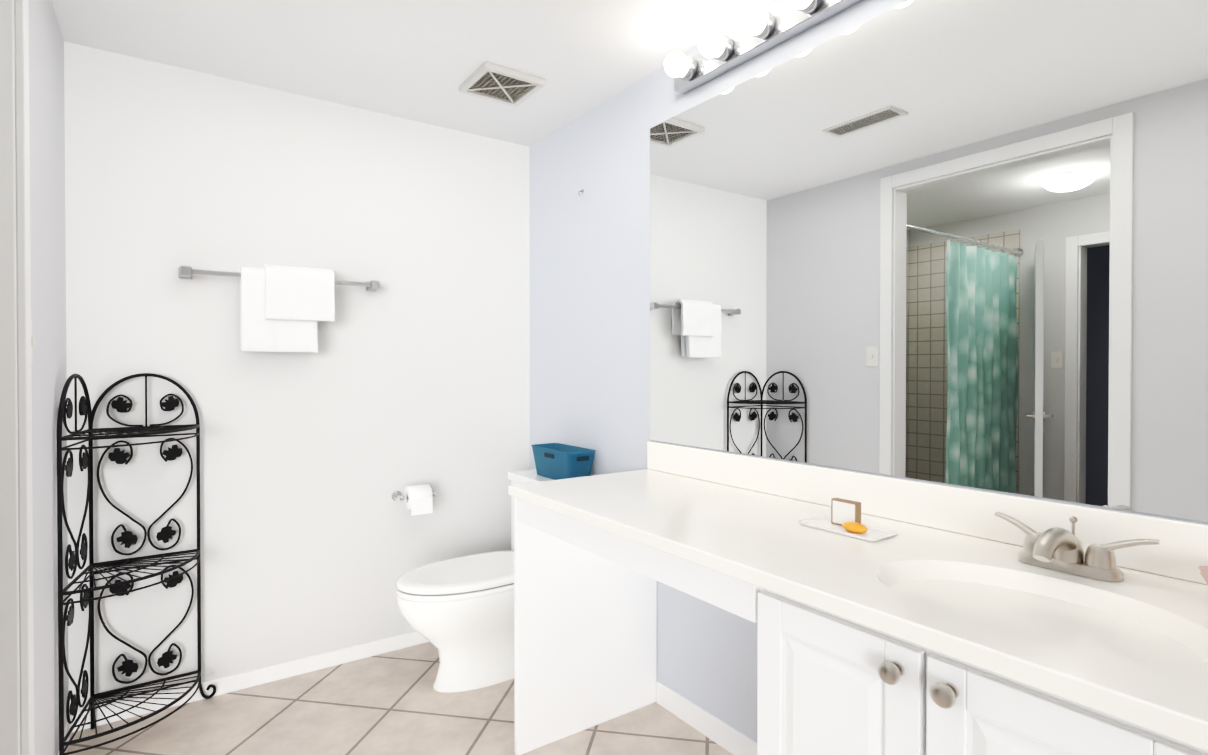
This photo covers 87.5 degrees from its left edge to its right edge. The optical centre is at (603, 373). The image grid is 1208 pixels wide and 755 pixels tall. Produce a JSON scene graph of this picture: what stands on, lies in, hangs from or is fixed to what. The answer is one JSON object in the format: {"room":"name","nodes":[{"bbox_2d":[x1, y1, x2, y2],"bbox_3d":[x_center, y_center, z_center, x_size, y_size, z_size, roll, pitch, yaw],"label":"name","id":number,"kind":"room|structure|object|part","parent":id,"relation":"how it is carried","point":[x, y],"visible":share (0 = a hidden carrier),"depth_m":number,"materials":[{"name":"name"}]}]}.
{"room":"bathroom","nodes":[
{"label":"bathroom","id":0,"kind":"room"},
{"bbox_2d":[14,0,68,754],"bbox_3d":[-0.987,0.064,0.821,0.120,2.440,3.350,0,1,-35],"label":"wall","id":1,"kind":"structure","parent":0,"point":[47,185],"depth_m":1.85,"materials":[{"name":"paint"}]},
{"bbox_2d":[0,0,34,754],"bbox_3d":[-1.134,0.092,1.030,0.152,2.380,1.150,0,1,-35],"label":"door frame","id":2,"kind":"structure","parent":1,"relation":"attached to","point":[16,665],"depth_m":1.28,"materials":[{"name":"paint"}]},
{"bbox_2d":[31,319,34,363],"bbox_3d":[-1.439,-0.083,1.583,0.014,0.114,0.070,0,1,-35],"label":"light switch","id":3,"kind":"object","parent":1,"relation":"attached to","point":[32,340],"visible":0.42,"depth_m":1.59,"materials":[{"name":"plastic"}]},
{"bbox_2d":[58,712,77,754],"bbox_3d":[-1.645,1.242,1.887,0.010,0.065,0.825,0,1,-35],"label":"baseboard","id":4,"kind":"structure","parent":1,"relation":"attached to","point":[68,726],"depth_m":2.17,"materials":[{"name":"paint"}]},
{"bbox_2d":[64,42,529,713],"bbox_3d":[-1.177,0.047,2.805,2.083,2.440,0.120,0,1,-35],"label":"wall","id":5,"kind":"structure","parent":0,"point":[314,536],"depth_m":2.61,"materials":[{"name":"paint"}]},
{"bbox_2d":[78,631,429,730],"bbox_3d":[-1.144,1.235,2.757,1.830,0.065,0.013,0,1,-35],"label":"baseboard","id":6,"kind":"structure","parent":5,"relation":"attached to","point":[236,682],"depth_m":2.59,"materials":[{"name":"paint"}]},
{"bbox_2d":[179,264,379,352],"bbox_3d":[-1.292,-0.265,2.576,0.735,0.353,0.118,0,1,-35],"label":"towel rail","id":7,"kind":"object","parent":5,"relation":"attached to","point":[284,308],"visible":1,"depth_m":2.52,"materials":[{"name":"grey metal"}]},
{"bbox_2d":[240,266,317,352],"bbox_3d":[-1.315,-0.256,2.556,0.272,0.335,0.081,0,1,-35],"label":"towel","id":8,"kind":"object","parent":7,"relation":"hanging from","point":[279,304],"depth_m":2.52,"materials":[{"name":"fabric"}]},
{"bbox_2d":[391,484,435,515],"bbox_3d":[-0.853,0.568,2.882,0.194,0.122,0.132,0,1,-35],"label":"toilet paper holder","id":9,"kind":"object","parent":5,"relation":"attached to","point":[418,499],"visible":1,"depth_m":2.84,"materials":[{"name":"white paper"}]},
{"bbox_2d":[68,642,732,754],"bbox_3d":[-1.251,1.311,0.647,4.690,0.050,3.590,0,1,-35],"label":"floor","id":10,"kind":"structure","parent":0,"point":[392,703],"depth_m":2.29,"materials":[{"name":"tile"}]},
{"bbox_2d":[56,373,215,754],"bbox_3d":[-1.601,0.635,2.196,0.443,1.274,0.380,0,1,-35],"label":"corner shelf","id":11,"kind":"object","parent":10,"relation":"on","point":[119,587],"visible":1,"depth_m":2.25,"materials":[{"name":"black metal"}]},
{"bbox_2d":[396,469,553,692],"bbox_3d":[-0.471,0.868,2.683,0.811,0.800,0.496,0,1,-35],"label":"toilet","id":12,"kind":"object","parent":10,"relation":"on","point":[458,612],"visible":0.52,"depth_m":2.52,"materials":[{"name":"ceramic"}]},
{"bbox_3d":[-0.249,0.741,2.837,0.268,0.550,0.496,0,1,-35],"label":"tank","id":13,"kind":"part","parent":12,"relation":"part of","materials":[{"name":"ceramic"}]},
{"bbox_2d":[531,443,595,479],"bbox_3d":[-0.187,0.398,2.835,0.148,0.135,0.348,0,1,-35],"label":"basket","id":14,"kind":"object","parent":12,"relation":"on","point":[556,461],"visible":0.81,"depth_m":2.75,"materials":[{"name":"teal plastic"}]},
{"bbox_2d":[508,441,1207,754],"bbox_3d":[0.593,0.776,1.323,0.642,1.008,2.347,0,1,-35],"label":"bathroom vanity","id":15,"kind":"object","parent":10,"relation":"on","point":[945,621],"visible":1,"depth_m":1.22,"materials":[{"name":"stone"}]},
{"bbox_2d":[798,498,898,541],"bbox_3d":[0.587,0.344,1.526,0.111,0.066,0.211,0,1,-35],"label":"soap tray","id":16,"kind":"object","parent":15,"relation":"on","point":[844,519],"visible":1,"depth_m":1.52,"materials":[{"name":"ceramic"}]},
{"bbox_2d":[994,512,1159,581],"bbox_3d":[0.863,0.330,1.201,0.167,0.099,0.270,0,1,-35],"label":"faucet","id":17,"kind":"object","parent":15,"relation":"on","point":[1059,549],"visible":1,"depth_m":1.18,"materials":[{"name":"silver metal"}]},
{"bbox_2d":[1198,566,1207,583],"bbox_3d":[1.050,0.353,1.003,0.159,0.057,0.159,0,1,-35],"label":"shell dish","id":18,"kind":"object","parent":15,"relation":"on","point":[1204,571],"visible":1,"depth_m":1.03,"materials":[{"name":"ceramic"}]},
{"bbox_2d":[52,0,771,146],"bbox_3d":[-1.251,-1.179,0.625,4.690,0.050,3.590,0,1,-35],"label":"ceiling","id":19,"kind":"structure","parent":0,"point":[422,61],"depth_m":2.24,"materials":[{"name":"paint"}]},
{"bbox_2d":[459,62,545,106],"bbox_3d":[-0.412,-1.160,2.541,0.260,0.022,0.260,0,1,-35],"label":"ceiling vent","id":20,"kind":"object","parent":19,"relation":"in","point":[497,83],"visible":1,"depth_m":2.52,"materials":[{"name":"plastic"}]},
{"bbox_2d":[529,0,1207,742],"bbox_3d":[0.656,0.055,1.896,0.120,2.440,3.470,0,1,-35],"label":"wall","id":21,"kind":"structure","parent":0,"point":[591,316],"depth_m":2.64,"materials":[{"name":"paint"}]},
{"bbox_2d":[656,681,756,754],"bbox_3d":[0.199,1.227,2.447,0.010,0.085,2.060,0,1,-35],"label":"baseboard","id":22,"kind":"structure","parent":21,"relation":"attached to","point":[730,739],"depth_m":2.21,"materials":[{"name":"paint"}]},
{"bbox_2d":[664,0,862,93],"bbox_3d":[0.631,-1.053,1.675,0.161,0.084,1.413,0,1,-35],"label":"sconce","id":23,"kind":"object","parent":21,"relation":"attached to","point":[759,32],"visible":1,"depth_m":1.97,"materials":[{"name":"white glass"}]},
{"bbox_2d":[650,0,1207,521],"bbox_3d":[0.853,-0.340,1.499,0.005,1.213,2.348,0,1,-35],"label":"mirror","id":24,"kind":"object","parent":21,"relation":"attached to","point":[958,242],"visible":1,"depth_m":1.51,"materials":[{"name":"clear glass"}]}
]}

